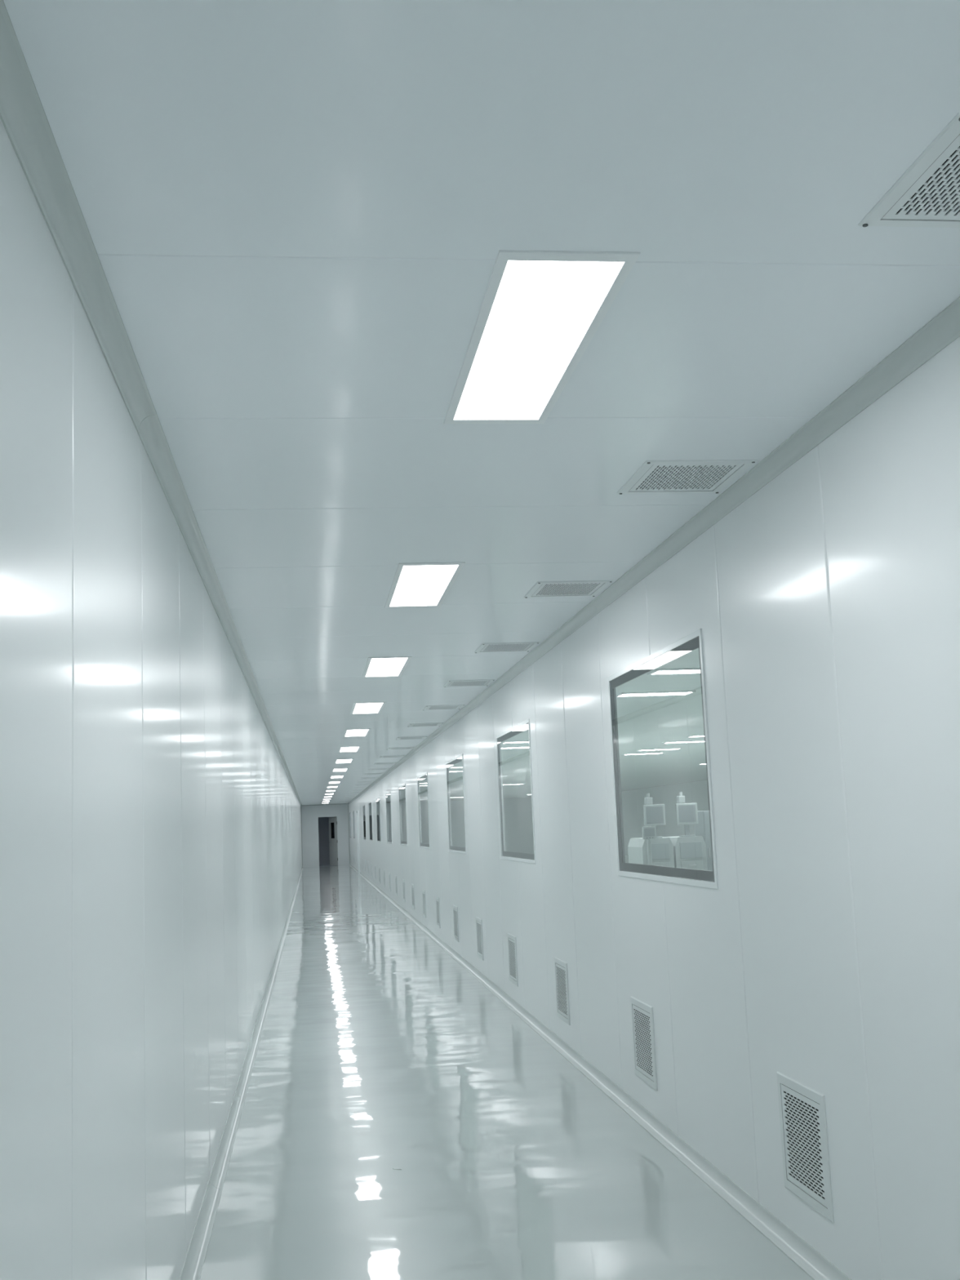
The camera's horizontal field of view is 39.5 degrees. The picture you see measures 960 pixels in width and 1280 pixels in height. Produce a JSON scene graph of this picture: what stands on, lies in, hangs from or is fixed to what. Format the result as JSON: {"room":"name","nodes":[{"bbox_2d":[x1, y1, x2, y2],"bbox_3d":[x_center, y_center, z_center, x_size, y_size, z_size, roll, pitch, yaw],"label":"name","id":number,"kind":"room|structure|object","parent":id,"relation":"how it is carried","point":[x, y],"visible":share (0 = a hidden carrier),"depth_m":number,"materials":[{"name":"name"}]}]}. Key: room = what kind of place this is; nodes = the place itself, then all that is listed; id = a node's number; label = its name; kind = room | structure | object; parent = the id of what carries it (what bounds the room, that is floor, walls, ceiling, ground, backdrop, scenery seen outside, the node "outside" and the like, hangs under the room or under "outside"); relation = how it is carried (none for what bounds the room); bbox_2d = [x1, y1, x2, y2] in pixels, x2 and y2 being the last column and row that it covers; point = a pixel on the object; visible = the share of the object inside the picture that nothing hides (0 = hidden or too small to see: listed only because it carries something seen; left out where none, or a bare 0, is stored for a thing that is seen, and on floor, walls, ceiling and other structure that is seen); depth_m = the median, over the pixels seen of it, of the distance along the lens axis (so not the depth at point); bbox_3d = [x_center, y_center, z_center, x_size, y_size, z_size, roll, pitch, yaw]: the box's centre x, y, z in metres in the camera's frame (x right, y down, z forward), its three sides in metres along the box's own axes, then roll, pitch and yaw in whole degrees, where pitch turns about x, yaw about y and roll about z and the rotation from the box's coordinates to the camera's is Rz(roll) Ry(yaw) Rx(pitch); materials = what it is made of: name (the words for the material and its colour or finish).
{"room":"cleanroom corridor","nodes":[
{"label":"cleanroom corridor","id":0,"kind":"room"},
{"bbox_2d":[0,118,302,1279],"bbox_3d":[-3.740,3.918,26.098,0.004,2.670,65.300,-1,-8,-7],"label":"wall","id":1,"kind":"structure","parent":0,"point":[151,843],"depth_m":3.02,"materials":[{"name":"white"}]},
{"bbox_2d":[0,0,302,806],"bbox_3d":[-3.765,2.623,26.282,0.054,0.054,65.298,-1,-8,-7],"label":"trim","id":2,"kind":"structure","parent":1,"relation":"attached to","point":[24,118],"depth_m":2.84,"materials":[{"name":"silver metal"}]},
{"bbox_2d":[178,866,303,1279],"bbox_3d":[-3.658,5.212,25.922,0.054,0.054,65.298,-1,-8,-7],"label":"baseboard","id":3,"kind":"structure","parent":1,"relation":"attached to","point":[194,1260],"depth_m":6.27,"materials":[{"name":"silver metal"}]},
{"bbox_2d":[301,803,350,866],"bbox_3d":[-6.739,8.515,58.331,2.069,2.670,0.060,-1,-8,-7],"label":"wall","id":4,"kind":"structure","parent":0,"point":[309,814],"depth_m":58.32,"materials":[{"name":"white"}]},
{"bbox_2d":[301,803,350,866],"bbox_3d":[-6.735,8.481,58.292,2.067,2.608,0.024,-1,-8,-7],"label":"trim","id":5,"kind":"structure","parent":4,"relation":"attached to","point":[346,803],"depth_m":58.36,"materials":[{"name":"silver metal"}]},
{"bbox_2d":[317,815,338,866],"bbox_3d":[-6.661,8.820,58.676,0.877,2.155,0.822,-1,-8,-7],"label":"door","id":6,"kind":"structure","parent":4,"relation":"in","point":[333,821],"depth_m":58.64,"materials":[{"name":"white"}]},
{"bbox_2d":[318,816,337,865],"bbox_3d":[-6.906,8.706,59.658,3.469,2.670,2.638,-1,-8,-7],"label":"wall","id":7,"kind":"structure","parent":0,"point":[323,822],"depth_m":60.82,"materials":[{"name":"white"}]},
{"bbox_2d":[3,0,959,805],"bbox_3d":[2.704,2.583,28.473,13.484,0.100,68.000,-1,-8,-7],"label":"ceiling","id":8,"kind":"structure","parent":0,"point":[298,215],"depth_m":2.90,"materials":[{"name":"white"}]},
{"bbox_2d":[328,781,341,783],"bbox_3d":[-3.570,3.495,32.811,0.304,0.006,1.205,-1,-8,-7],"label":"recessed light","id":9,"kind":"object","parent":8,"relation":"in","point":[331,782],"visible":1,"depth_m":32.76,"materials":[{"name":"white"}]},
{"bbox_2d":[329,775,344,778],"bbox_3d":[-3.160,3.025,29.545,0.304,0.006,1.205,-1,-8,-7],"label":"recessed light","id":10,"kind":"object","parent":8,"relation":"in","point":[333,776],"visible":1,"depth_m":29.43,"materials":[{"name":"white"}]},
{"bbox_2d":[331,768,348,772],"bbox_3d":[-2.751,2.555,26.280,0.304,0.006,1.205,-1,-8,-7],"label":"recessed light","id":11,"kind":"object","parent":8,"relation":"in","point":[340,769],"visible":1,"depth_m":26.23,"materials":[{"name":"white"}]},
{"bbox_2d":[333,768,346,771],"bbox_3d":[-2.751,2.557,26.279,0.254,0.001,1.123,-1,-8,-7],"label":"diffuser","id":12,"kind":"object","parent":11,"relation":"attached to","point":[335,770],"depth_m":26.31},
{"bbox_2d":[334,759,353,763],"bbox_3d":[-2.341,2.085,23.014,0.304,0.006,1.205,-1,-8,-7],"label":"recessed light","id":13,"kind":"object","parent":8,"relation":"in","point":[337,761],"visible":1,"depth_m":22.98,"materials":[{"name":"white"}]},
{"bbox_2d":[337,746,360,752],"bbox_3d":[-1.931,1.615,19.749,0.304,0.006,1.205,-1,-8,-7],"label":"recessed light","id":14,"kind":"object","parent":8,"relation":"in","point":[356,748],"visible":1,"depth_m":19.70,"materials":[{"name":"white"}]},
{"bbox_2d":[339,746,359,751],"bbox_3d":[-1.931,1.616,19.748,0.254,0.001,1.123,-1,-8,-7],"label":"diffuser","id":15,"kind":"object","parent":14,"relation":"attached to","point":[347,748],"depth_m":19.75,"materials":[{"name":"plastic"}]},
{"bbox_2d":[342,728,370,737],"bbox_3d":[-1.522,1.144,16.483,0.304,0.006,1.205,-1,-8,-7],"label":"recessed light","id":16,"kind":"object","parent":8,"relation":"in","point":[348,732],"visible":1,"depth_m":16.45,"materials":[{"name":"white"}]},
{"bbox_2d":[350,702,386,714],"bbox_3d":[-1.112,0.674,13.218,0.304,0.006,1.205,-1,-8,-7],"label":"recessed light","id":17,"kind":"object","parent":8,"relation":"in","point":[364,708],"visible":1,"depth_m":13.16,"materials":[{"name":"white"}]},
{"bbox_2d":[373,762,395,764],"bbox_3d":[-1.733,2.246,24.349,0.388,0.010,0.437,-1,-8,-7],"label":"ceiling vent","id":18,"kind":"object","parent":8,"relation":"in","point":[379,762],"visible":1,"depth_m":24.29,"materials":[{"name":"silver metal"}]},
{"bbox_2d":[362,656,412,677],"bbox_3d":[-0.703,0.204,9.952,0.304,0.006,1.205,-1,-8,-7],"label":"recessed light","id":19,"kind":"object","parent":8,"relation":"in","point":[394,666],"visible":1,"depth_m":9.89,"materials":[{"name":"white"}]},
{"bbox_2d":[379,755,404,758],"bbox_3d":[-1.460,1.933,22.171,0.388,0.010,0.437,-1,-8,-7],"label":"ceiling vent","id":20,"kind":"object","parent":8,"relation":"in","point":[396,756],"visible":1,"depth_m":22.16,"materials":[{"name":"silver metal"}]},
{"bbox_2d":[382,755,401,757],"bbox_3d":[-1.460,1.932,22.171,0.318,0.003,0.368,-1,-8,-7],"label":"grille","id":21,"kind":"object","parent":20,"relation":"attached to","point":[382,756],"depth_m":22.19,"materials":[{"name":"silver metal"}]},
{"bbox_2d":[386,746,413,750],"bbox_3d":[-1.187,1.619,19.993,0.388,0.010,0.437,-1,-8,-7],"label":"ceiling vent","id":22,"kind":"object","parent":8,"relation":"in","point":[397,748],"visible":1,"depth_m":19.98,"materials":[{"name":"silver metal"}]},
{"bbox_2d":[389,747,411,749],"bbox_3d":[-1.187,1.619,19.993,0.318,0.003,0.368,-1,-8,-7],"label":"grille","id":23,"kind":"object","parent":22,"relation":"attached to","point":[389,748],"depth_m":20.04,"materials":[{"name":"silver metal"}]},
{"bbox_2d":[395,736,426,739],"bbox_3d":[-0.914,1.306,17.815,0.388,0.010,0.437,-1,-8,-7],"label":"ceiling vent","id":24,"kind":"object","parent":8,"relation":"in","point":[408,737],"visible":1,"depth_m":17.79,"materials":[{"name":"silver metal"}]},
{"bbox_2d":[399,737,423,739],"bbox_3d":[-0.914,1.305,17.815,0.318,0.003,0.368,-1,-8,-7],"label":"grille","id":25,"kind":"object","parent":24,"relation":"attached to","point":[400,738],"depth_m":17.83,"materials":[{"name":"silver metal"}]},
{"bbox_2d":[384,562,465,608],"bbox_3d":[-0.293,-0.266,6.687,0.304,0.006,1.205,-1,-8,-7],"label":"recessed light","id":26,"kind":"object","parent":8,"relation":"in","point":[420,584],"visible":1,"depth_m":6.60,"materials":[{"name":"white"}]},
{"bbox_2d":[407,722,443,727],"bbox_3d":[-0.640,0.992,15.637,0.388,0.010,0.437,-1,-8,-7],"label":"ceiling vent","id":27,"kind":"object","parent":8,"relation":"in","point":[434,724],"visible":1,"depth_m":15.62,"materials":[{"name":"silver metal"}]},
{"bbox_2d":[410,723,439,726],"bbox_3d":[-0.640,0.991,15.637,0.318,0.003,0.368,-1,-8,-7],"label":"grille","id":28,"kind":"object","parent":27,"relation":"attached to","point":[411,724],"depth_m":15.63,"materials":[{"name":"silver metal"}]},
{"bbox_2d":[422,704,465,710],"bbox_3d":[-0.367,0.678,13.459,0.388,0.010,0.437,-1,-8,-7],"label":"ceiling vent","id":29,"kind":"object","parent":8,"relation":"in","point":[454,706],"visible":1,"depth_m":13.44,"materials":[{"name":"silver metal"}]},
{"bbox_2d":[426,705,460,709],"bbox_3d":[-0.367,0.678,13.459,0.318,0.003,0.368,-1,-8,-7],"label":"grille","id":30,"kind":"object","parent":29,"relation":"attached to","point":[428,707],"depth_m":13.44,"materials":[{"name":"silver metal"}]},
{"bbox_2d":[443,679,495,687],"bbox_3d":[-0.094,0.365,11.281,0.388,0.010,0.437,-1,-8,-7],"label":"ceiling vent","id":31,"kind":"object","parent":8,"relation":"in","point":[486,682],"visible":1,"depth_m":11.26,"materials":[{"name":"silver metal"}]},
{"bbox_2d":[448,680,489,686],"bbox_3d":[-0.094,0.364,11.281,0.318,0.003,0.368,-1,-8,-7],"label":"grille","id":32,"kind":"object","parent":31,"relation":"attached to","point":[451,683],"depth_m":11.29,"materials":[{"name":"silver metal"}]},
{"bbox_2d":[474,641,539,653],"bbox_3d":[0.179,0.051,9.103,0.388,0.010,0.437,-1,-8,-7],"label":"ceiling vent","id":33,"kind":"object","parent":8,"relation":"in","point":[503,646],"visible":1,"depth_m":9.08,"materials":[{"name":"silver metal"}]},
{"bbox_2d":[480,643,533,651],"bbox_3d":[0.179,0.051,9.103,0.318,0.003,0.368,-1,-8,-7],"label":"grille","id":34,"kind":"object","parent":33,"relation":"attached to","point":[495,646],"depth_m":9.09,"materials":[{"name":"silver metal"}]},
{"bbox_2d":[501,740,528,743],"bbox_3d":[0.694,1.491,19.623,0.730,0.016,0.300,-1,-8,-7],"label":"recessed light","id":35,"kind":"object","parent":8,"relation":"in","point":[517,741],"visible":0.53,"depth_m":19.51,"materials":[{"name":"white"}]},
{"bbox_2d":[503,741,528,743],"bbox_3d":[0.694,1.497,19.622,0.680,0.001,0.250,-1,-8,-7],"label":"diffuser","id":36,"kind":"object","parent":35,"relation":"attached to","point":[527,741],"depth_m":19.62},
{"bbox_2d":[501,746,528,749],"bbox_3d":[0.522,1.688,20.998,0.730,0.016,0.300,-1,-8,-7],"label":"recessed light","id":37,"kind":"object","parent":8,"relation":"in","point":[514,747],"visible":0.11,"depth_m":20.89,"materials":[{"name":"white"}]},
{"bbox_2d":[501,746,528,748],"bbox_3d":[0.522,1.695,20.997,0.680,0.001,0.250,-1,-8,-7],"label":"diffuser","id":38,"kind":"object","parent":37,"relation":"attached to","point":[522,747],"depth_m":20.99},
{"bbox_2d":[444,249,640,423],"bbox_3d":[0.117,-0.736,3.421,0.304,0.006,1.205,-1,-8,-7],"label":"recessed light","id":39,"kind":"object","parent":8,"relation":"in","point":[540,311],"visible":1,"depth_m":3.26,"materials":[{"name":"white"}]},
{"bbox_2d":[524,580,613,598],"bbox_3d":[0.452,-0.262,6.925,0.388,0.010,0.437,-1,-8,-7],"label":"ceiling vent","id":40,"kind":"object","parent":8,"relation":"in","point":[584,588],"visible":1,"depth_m":6.91,"materials":[{"name":"silver metal"}]},
{"bbox_2d":[532,582,604,595],"bbox_3d":[0.452,-0.263,6.925,0.318,0.003,0.368,-1,-8,-7],"label":"grille","id":41,"kind":"object","parent":40,"relation":"attached to","point":[542,588],"depth_m":6.92,"materials":[{"name":"silver metal"}]},
{"bbox_2d":[622,751,664,755],"bbox_3d":[3.014,2.095,24.663,0.730,0.016,0.300,-1,-8,-7],"label":"recessed light","id":42,"kind":"object","parent":8,"relation":"in","point":[660,752],"visible":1,"depth_m":24.55,"materials":[{"name":"white"}]},
{"bbox_2d":[625,752,662,755],"bbox_3d":[3.014,2.101,24.662,0.680,0.001,0.250,-1,-8,-7],"label":"diffuser","id":43,"kind":"object","parent":42,"relation":"attached to","point":[662,753],"depth_m":24.70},
{"bbox_2d":[616,690,695,697],"bbox_3d":[1.687,0.518,12.914,0.730,0.016,0.300,-1,-8,-7],"label":"recessed light","id":44,"kind":"object","parent":8,"relation":"in","point":[672,692],"visible":0.88,"depth_m":12.85,"materials":[{"name":"white"}]},
{"bbox_2d":[619,692,690,696],"bbox_3d":[1.687,0.525,12.913,0.680,0.001,0.250,-1,-8,-7],"label":"diffuser","id":45,"kind":"object","parent":44,"relation":"attached to","point":[677,693],"depth_m":12.92,"materials":[{"name":"plastic"}]},
{"bbox_2d":[636,747,681,751],"bbox_3d":[3.135,1.911,23.381,0.730,0.016,0.300,-1,-8,-7],"label":"recessed light","id":46,"kind":"object","parent":8,"relation":"in","point":[669,748],"visible":1,"depth_m":23.27,"materials":[{"name":"white"}]},
{"bbox_2d":[640,748,678,751],"bbox_3d":[3.135,1.918,23.380,0.680,0.001,0.250,-1,-8,-7],"label":"diffuser","id":47,"kind":"object","parent":46,"relation":"attached to","point":[673,748],"depth_m":23.38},
{"bbox_2d":[647,667,700,675],"bbox_3d":[1.772,0.253,11.028,0.730,0.016,0.300,-1,-8,-7],"label":"recessed light","id":48,"kind":"object","parent":8,"relation":"in","point":[683,670],"visible":0.52,"depth_m":10.96,"materials":[{"name":"white"}]},
{"bbox_2d":[652,670,700,674],"bbox_3d":[1.773,0.260,11.027,0.680,0.001,0.250,-1,-8,-7],"label":"diffuser","id":49,"kind":"object","parent":48,"relation":"attached to","point":[672,671],"depth_m":11.02,"materials":[{"name":"plastic"}]},
{"bbox_2d":[662,740,704,743],"bbox_3d":[3.308,1.623,21.357,0.730,0.016,0.300,-1,-8,-7],"label":"recessed light","id":50,"kind":"object","parent":8,"relation":"in","point":[684,741],"visible":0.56,"depth_m":21.26,"materials":[{"name":"white"}]},
{"bbox_2d":[617,459,757,494],"bbox_3d":[0.726,-0.576,4.747,0.388,0.010,0.437,-1,-8,-7],"label":"ceiling vent","id":51,"kind":"object","parent":8,"relation":"in","point":[653,477],"visible":1,"depth_m":4.73,"materials":[{"name":"silver metal"}]},
{"bbox_2d":[629,463,743,491],"bbox_3d":[0.726,-0.577,4.747,0.318,0.003,0.368,-1,-8,-7],"label":"grille","id":52,"kind":"object","parent":51,"relation":"attached to","point":[654,477],"depth_m":4.74,"materials":[{"name":"silver metal"}]},
{"bbox_2d":[686,734,704,737],"bbox_3d":[3.480,1.425,19.982,0.730,0.016,0.300,-1,-8,-7],"label":"recessed light","id":53,"kind":"object","parent":8,"relation":"in","point":[691,735],"visible":0.44,"depth_m":19.88,"materials":[{"name":"white"}]},
{"bbox_2d":[857,112,959,227],"bbox_3d":[0.999,-0.889,2.569,0.388,0.010,0.437,-1,-8,-7],"label":"ceiling vent","id":54,"kind":"object","parent":8,"relation":"in","point":[927,194],"visible":1,"depth_m":2.62,"materials":[{"name":"silver metal"}]},
{"bbox_2d":[881,134,959,220],"bbox_3d":[0.999,-0.890,2.569,0.318,0.003,0.368,-1,-8,-7],"label":"grille","id":55,"kind":"object","parent":54,"relation":"attached to","point":[933,193],"depth_m":2.62,"materials":[{"name":"silver metal"}]},
{"bbox_2d":[200,855,813,1279],"bbox_3d":[2.486,5.325,28.000,14.164,0.100,68.100,-1,-8,-7],"label":"floor","id":56,"kind":"structure","parent":0,"point":[379,1052],"depth_m":6.18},
{"bbox_2d":[641,826,656,865],"bbox_3d":[2.537,3.459,19.886,0.240,1.360,0.220,-1,-8,-7],"label":"stand","id":57,"kind":"object","parent":56,"relation":"on","point":[649,833],"visible":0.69,"depth_m":19.89,"materials":[{"name":"grey"}]},
{"bbox_2d":[627,793,674,866],"bbox_3d":[2.634,3.306,20.631,0.480,1.860,0.985,-1,-8,-7],"label":"machine","id":58,"kind":"object","parent":56,"relation":"on","point":[662,848],"visible":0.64,"depth_m":20.31,"materials":[{"name":"grey"}]},
{"bbox_2d":[643,804,665,826],"bbox_3d":[2.653,2.667,20.366,0.330,0.320,0.050,-1,-8,-7],"label":"monitor","id":59,"kind":"object","parent":58,"relation":"on","point":[653,815],"depth_m":20.34,"materials":[{"name":"grey"}]},
{"bbox_2d":[662,791,707,870],"bbox_3d":[3.140,3.294,20.696,0.480,1.860,0.985,-1,-8,-7],"label":"machine","id":60,"kind":"object","parent":56,"relation":"on","point":[689,851],"visible":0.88,"depth_m":20.27,"materials":[{"name":"grey"}]},
{"bbox_2d":[675,803,697,824],"bbox_3d":[3.159,2.655,20.431,0.330,0.320,0.050,-1,-8,-7],"label":"monitor","id":61,"kind":"object","parent":60,"relation":"on","point":[686,813],"depth_m":20.40,"materials":[{"name":"grey"}]},
{"bbox_2d":[694,810,712,871],"bbox_3d":[3.591,3.421,20.655,0.340,1.560,0.540,-1,-8,-7],"label":"storage cabinet","id":62,"kind":"object","parent":56,"relation":"on","point":[702,828],"visible":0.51,"depth_m":20.48,"materials":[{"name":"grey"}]},
{"bbox_2d":[503,797,533,853],"bbox_3d":[-0.384,8.744,61.864,11.363,2.670,0.100,-1,-8,-7],"label":"wall","id":63,"kind":"structure","parent":0,"point":[518,824],"depth_m":62.11,"materials":[{"name":"white paint"}]},
{"bbox_2d":[348,336,959,1279],"bbox_3d":[-1.672,3.870,26.365,0.030,2.670,65.300,-1,-8,-7],"label":"wall","id":64,"kind":"structure","parent":0,"point":[824,954],"depth_m":4.51,"materials":[{"name":"white"}]},
{"bbox_2d":[349,812,351,838],"bbox_3d":[-5.448,7.800,56.301,0.018,1.054,1.753,-1,-8,-7],"label":"window","id":65,"kind":"structure","parent":64,"relation":"in","point":[350,812],"depth_m":56.18,"materials":[{"name":"white"}]},
{"bbox_2d":[352,810,355,838],"bbox_3d":[-4.857,7.121,51.587,0.018,1.054,1.753,-1,-8,-7],"label":"window","id":66,"kind":"structure","parent":64,"relation":"in","point":[353,811],"depth_m":51.55,"materials":[{"name":"white"}]},
{"bbox_2d":[356,810,359,873],"bbox_3d":[-4.259,7.073,46.856,0.075,2.170,1.200,-1,-8,-7],"label":"door","id":67,"kind":"structure","parent":64,"relation":"in","point":[357,826],"depth_m":47.24,"materials":[{"name":"white"}]},
{"bbox_2d":[362,804,366,839],"bbox_3d":[-3.552,5.623,41.184,0.018,1.054,1.753,-1,-8,-7],"label":"window","id":68,"kind":"structure","parent":64,"relation":"in","point":[363,806],"depth_m":41.15,"materials":[{"name":"white"}]},
{"bbox_2d":[368,801,373,840],"bbox_3d":[-3.005,4.995,36.821,0.018,1.054,1.753,-1,-8,-7],"label":"window","id":69,"kind":"structure","parent":64,"relation":"in","point":[370,803],"depth_m":36.77,"materials":[{"name":"white"}]},
{"bbox_2d":[376,797,381,842],"bbox_3d":[-2.457,4.367,32.458,0.018,1.054,1.753,-1,-8,-7],"label":"window","id":70,"kind":"structure","parent":64,"relation":"in","point":[378,806],"depth_m":32.37,"materials":[{"name":"white"}]},
{"bbox_2d":[385,791,391,843],"bbox_3d":[-1.910,3.739,28.095,0.018,1.054,1.753,-1,-8,-7],"label":"window","id":71,"kind":"structure","parent":64,"relation":"in","point":[388,820],"depth_m":28.04,"materials":[{"name":"white"}]},
{"bbox_2d":[395,875,397,896],"bbox_3d":[-1.629,4.788,26.064,0.009,0.388,0.437,-1,-8,-7],"label":"air vent","id":72,"kind":"object","parent":64,"relation":"in","point":[396,884],"visible":1,"depth_m":26.03,"materials":[{"name":"grey metal"}]},
{"bbox_2d":[398,783,407,845],"bbox_3d":[-1.363,3.111,23.733,0.018,1.054,1.753,-1,-8,-7],"label":"window","id":73,"kind":"structure","parent":64,"relation":"in","point":[402,789],"depth_m":23.65,"materials":[{"name":"white"}]},
{"bbox_2d":[402,879,405,902],"bbox_3d":[-1.358,4.477,23.904,0.009,0.388,0.437,-1,-8,-7],"label":"air vent","id":74,"kind":"object","parent":64,"relation":"in","point":[403,880],"visible":1,"depth_m":23.90,"materials":[{"name":"grey metal"}]},
{"bbox_2d":[402,880,404,899],"bbox_3d":[-1.360,4.477,23.903,0.003,0.318,0.368,-1,-8,-7],"label":"grille","id":75,"kind":"object","parent":74,"relation":"attached to","point":[403,882],"depth_m":23.92,"materials":[{"name":"grey metal"}]},
{"bbox_2d":[411,884,414,909],"bbox_3d":[-1.087,4.166,21.743,0.009,0.388,0.437,-1,-8,-7],"label":"air vent","id":76,"kind":"object","parent":64,"relation":"in","point":[412,885],"visible":1,"depth_m":21.67,"materials":[{"name":"grey metal"}]},
{"bbox_2d":[411,885,413,906],"bbox_3d":[-1.089,4.166,21.743,0.003,0.318,0.368,-1,-8,-7],"label":"grille","id":77,"kind":"object","parent":76,"relation":"attached to","point":[412,886],"depth_m":21.79,"materials":[{"name":"grey metal"}]},
{"bbox_2d":[417,772,430,848],"bbox_3d":[-0.815,2.483,19.370,0.018,1.054,1.753,-1,-8,-7],"label":"window","id":78,"kind":"structure","parent":64,"relation":"in","point":[422,780],"depth_m":19.30,"materials":[{"name":"white"}]},
{"bbox_2d":[422,888,426,917],"bbox_3d":[-0.816,3.855,19.583,0.009,0.388,0.437,-1,-8,-7],"label":"air vent","id":79,"kind":"object","parent":64,"relation":"in","point":[423,891],"visible":1,"depth_m":19.57,"materials":[{"name":"grey metal"}]},
{"bbox_2d":[422,892,425,915],"bbox_3d":[-0.818,3.855,19.583,0.003,0.318,0.368,-1,-8,-7],"label":"grille","id":80,"kind":"object","parent":79,"relation":"attached to","point":[424,893],"depth_m":19.58,"materials":[{"name":"grey metal"}]},
{"bbox_2d":[435,896,440,928],"bbox_3d":[-0.545,3.544,17.423,0.009,0.388,0.437,-1,-8,-7],"label":"air vent","id":81,"kind":"object","parent":64,"relation":"in","point":[437,904],"visible":1,"depth_m":17.41,"materials":[{"name":"grey metal"}]},
{"bbox_2d":[435,898,439,924],"bbox_3d":[-0.547,3.544,17.423,0.003,0.318,0.368,-1,-8,-7],"label":"grille","id":82,"kind":"object","parent":81,"relation":"attached to","point":[437,900],"depth_m":17.44,"materials":[{"name":"grey metal"}]},
{"bbox_2d":[453,905,458,942],"bbox_3d":[-0.274,3.233,15.263,0.009,0.388,0.437,-1,-8,-7],"label":"air vent","id":83,"kind":"object","parent":64,"relation":"in","point":[455,908],"visible":1,"depth_m":15.24,"materials":[{"name":"grey metal"}]},
{"bbox_2d":[453,908,457,938],"bbox_3d":[-0.276,3.233,15.263,0.003,0.318,0.368,-1,-8,-7],"label":"grille","id":84,"kind":"object","parent":83,"relation":"attached to","point":[455,910],"depth_m":15.25,"materials":[{"name":"grey metal"}]},
{"bbox_2d":[445,753,466,853],"bbox_3d":[-0.268,1.855,15.007,0.018,1.054,1.753,-1,-8,-7],"label":"window","id":85,"kind":"structure","parent":64,"relation":"in","point":[455,767],"depth_m":14.91,"materials":[{"name":"white"}]},
{"bbox_2d":[475,916,483,960],"bbox_3d":[-0.003,2.922,13.103,0.009,0.388,0.437,-1,-8,-7],"label":"air vent","id":86,"kind":"object","parent":64,"relation":"in","point":[478,921],"visible":1,"depth_m":13.08,"materials":[{"name":"grey metal"}]},
{"bbox_2d":[476,920,482,956],"bbox_3d":[-0.005,2.922,13.102,0.003,0.318,0.368,-1,-8,-7],"label":"grille","id":87,"kind":"object","parent":86,"relation":"attached to","point":[479,923],"depth_m":13.09,"materials":[{"name":"grey metal"}]},
{"bbox_2d":[507,933,518,986],"bbox_3d":[0.268,2.611,10.942,0.009,0.388,0.437,-1,-8,-7],"label":"air vent","id":88,"kind":"object","parent":64,"relation":"in","point":[512,945],"visible":1,"depth_m":10.92,"materials":[{"name":"grey metal"}]},
{"bbox_2d":[508,937,516,981],"bbox_3d":[0.266,2.611,10.942,0.003,0.318,0.368,-1,-8,-7],"label":"grille","id":89,"kind":"object","parent":88,"relation":"attached to","point":[512,941],"depth_m":10.93,"materials":[{"name":"grey metal"}]},
{"bbox_2d":[496,719,535,863],"bbox_3d":[0.279,1.227,10.644,0.018,1.054,1.753,-1,-8,-7],"label":"window","id":90,"kind":"structure","parent":64,"relation":"in","point":[524,726],"depth_m":10.73,"materials":[{"name":"white"}]},
{"bbox_2d":[554,956,570,1025],"bbox_3d":[0.539,2.300,8.782,0.009,0.388,0.437,-1,-8,-7],"label":"air vent","id":91,"kind":"object","parent":64,"relation":"in","point":[560,966],"visible":1,"depth_m":8.76,"materials":[{"name":"grey metal"}]},
{"bbox_2d":[555,963,568,1018],"bbox_3d":[0.537,2.300,8.782,0.003,0.318,0.368,-1,-8,-7],"label":"grille","id":92,"kind":"object","parent":91,"relation":"attached to","point":[561,982],"depth_m":8.78,"materials":[{"name":"grey metal"}]},
{"bbox_2d":[349,864,851,1279],"bbox_3d":[-1.660,5.165,26.180,0.054,0.054,65.298,-1,-8,-7],"label":"baseboard","id":93,"kind":"structure","parent":64,"relation":"attached to","point":[803,1255],"depth_m":5.90,"materials":[{"name":"silver metal"}]},
{"bbox_2d":[630,995,657,1090],"bbox_3d":[0.810,1.989,6.622,0.009,0.388,0.437,-1,-8,-7],"label":"air vent","id":94,"kind":"object","parent":64,"relation":"in","point":[642,1014],"visible":1,"depth_m":6.60,"materials":[{"name":"grey metal"}]},
{"bbox_2d":[632,1004,653,1081],"bbox_3d":[0.808,1.989,6.622,0.003,0.318,0.368,-1,-8,-7],"label":"grille","id":95,"kind":"object","parent":94,"relation":"attached to","point":[642,1037],"depth_m":6.62,"materials":[{"name":"grey metal"}]},
{"bbox_2d":[346,296,959,804],"bbox_3d":[-1.767,2.576,26.539,0.054,0.054,65.298,-1,-8,-7],"label":"trim","id":96,"kind":"structure","parent":64,"relation":"attached to","point":[944,329],"depth_m":4.57,"materials":[{"name":"silver metal"}]},
{"bbox_2d":[607,628,718,888],"bbox_3d":[0.827,0.598,6.281,0.018,1.054,1.753,-1,-8,-7],"label":"window","id":97,"kind":"structure","parent":64,"relation":"in","point":[696,877],"depth_m":6.10,"materials":[{"name":"white"}]},
{"bbox_2d":[776,1071,834,1222],"bbox_3d":[1.081,1.678,4.462,0.009,0.388,0.437,-1,-8,-7],"label":"air vent","id":98,"kind":"object","parent":64,"relation":"in","point":[802,1108],"visible":1,"depth_m":4.44,"materials":[{"name":"grey metal"}]},
{"bbox_2d":[780,1084,827,1208],"bbox_3d":[1.079,1.678,4.462,0.003,0.318,0.368,-1,-8,-7],"label":"grille","id":99,"kind":"object","parent":98,"relation":"attached to","point":[805,1167],"depth_m":4.46,"materials":[{"name":"grey metal"}]},
{"bbox_2d":[621,779,708,855],"bbox_3d":[9.495,3.796,29.151,0.100,2.670,68.000,-1,-8,-7],"label":"wall","id":100,"kind":"structure","parent":0,"point":[695,792],"depth_m":49.78,"materials":[{"name":"white paint"}]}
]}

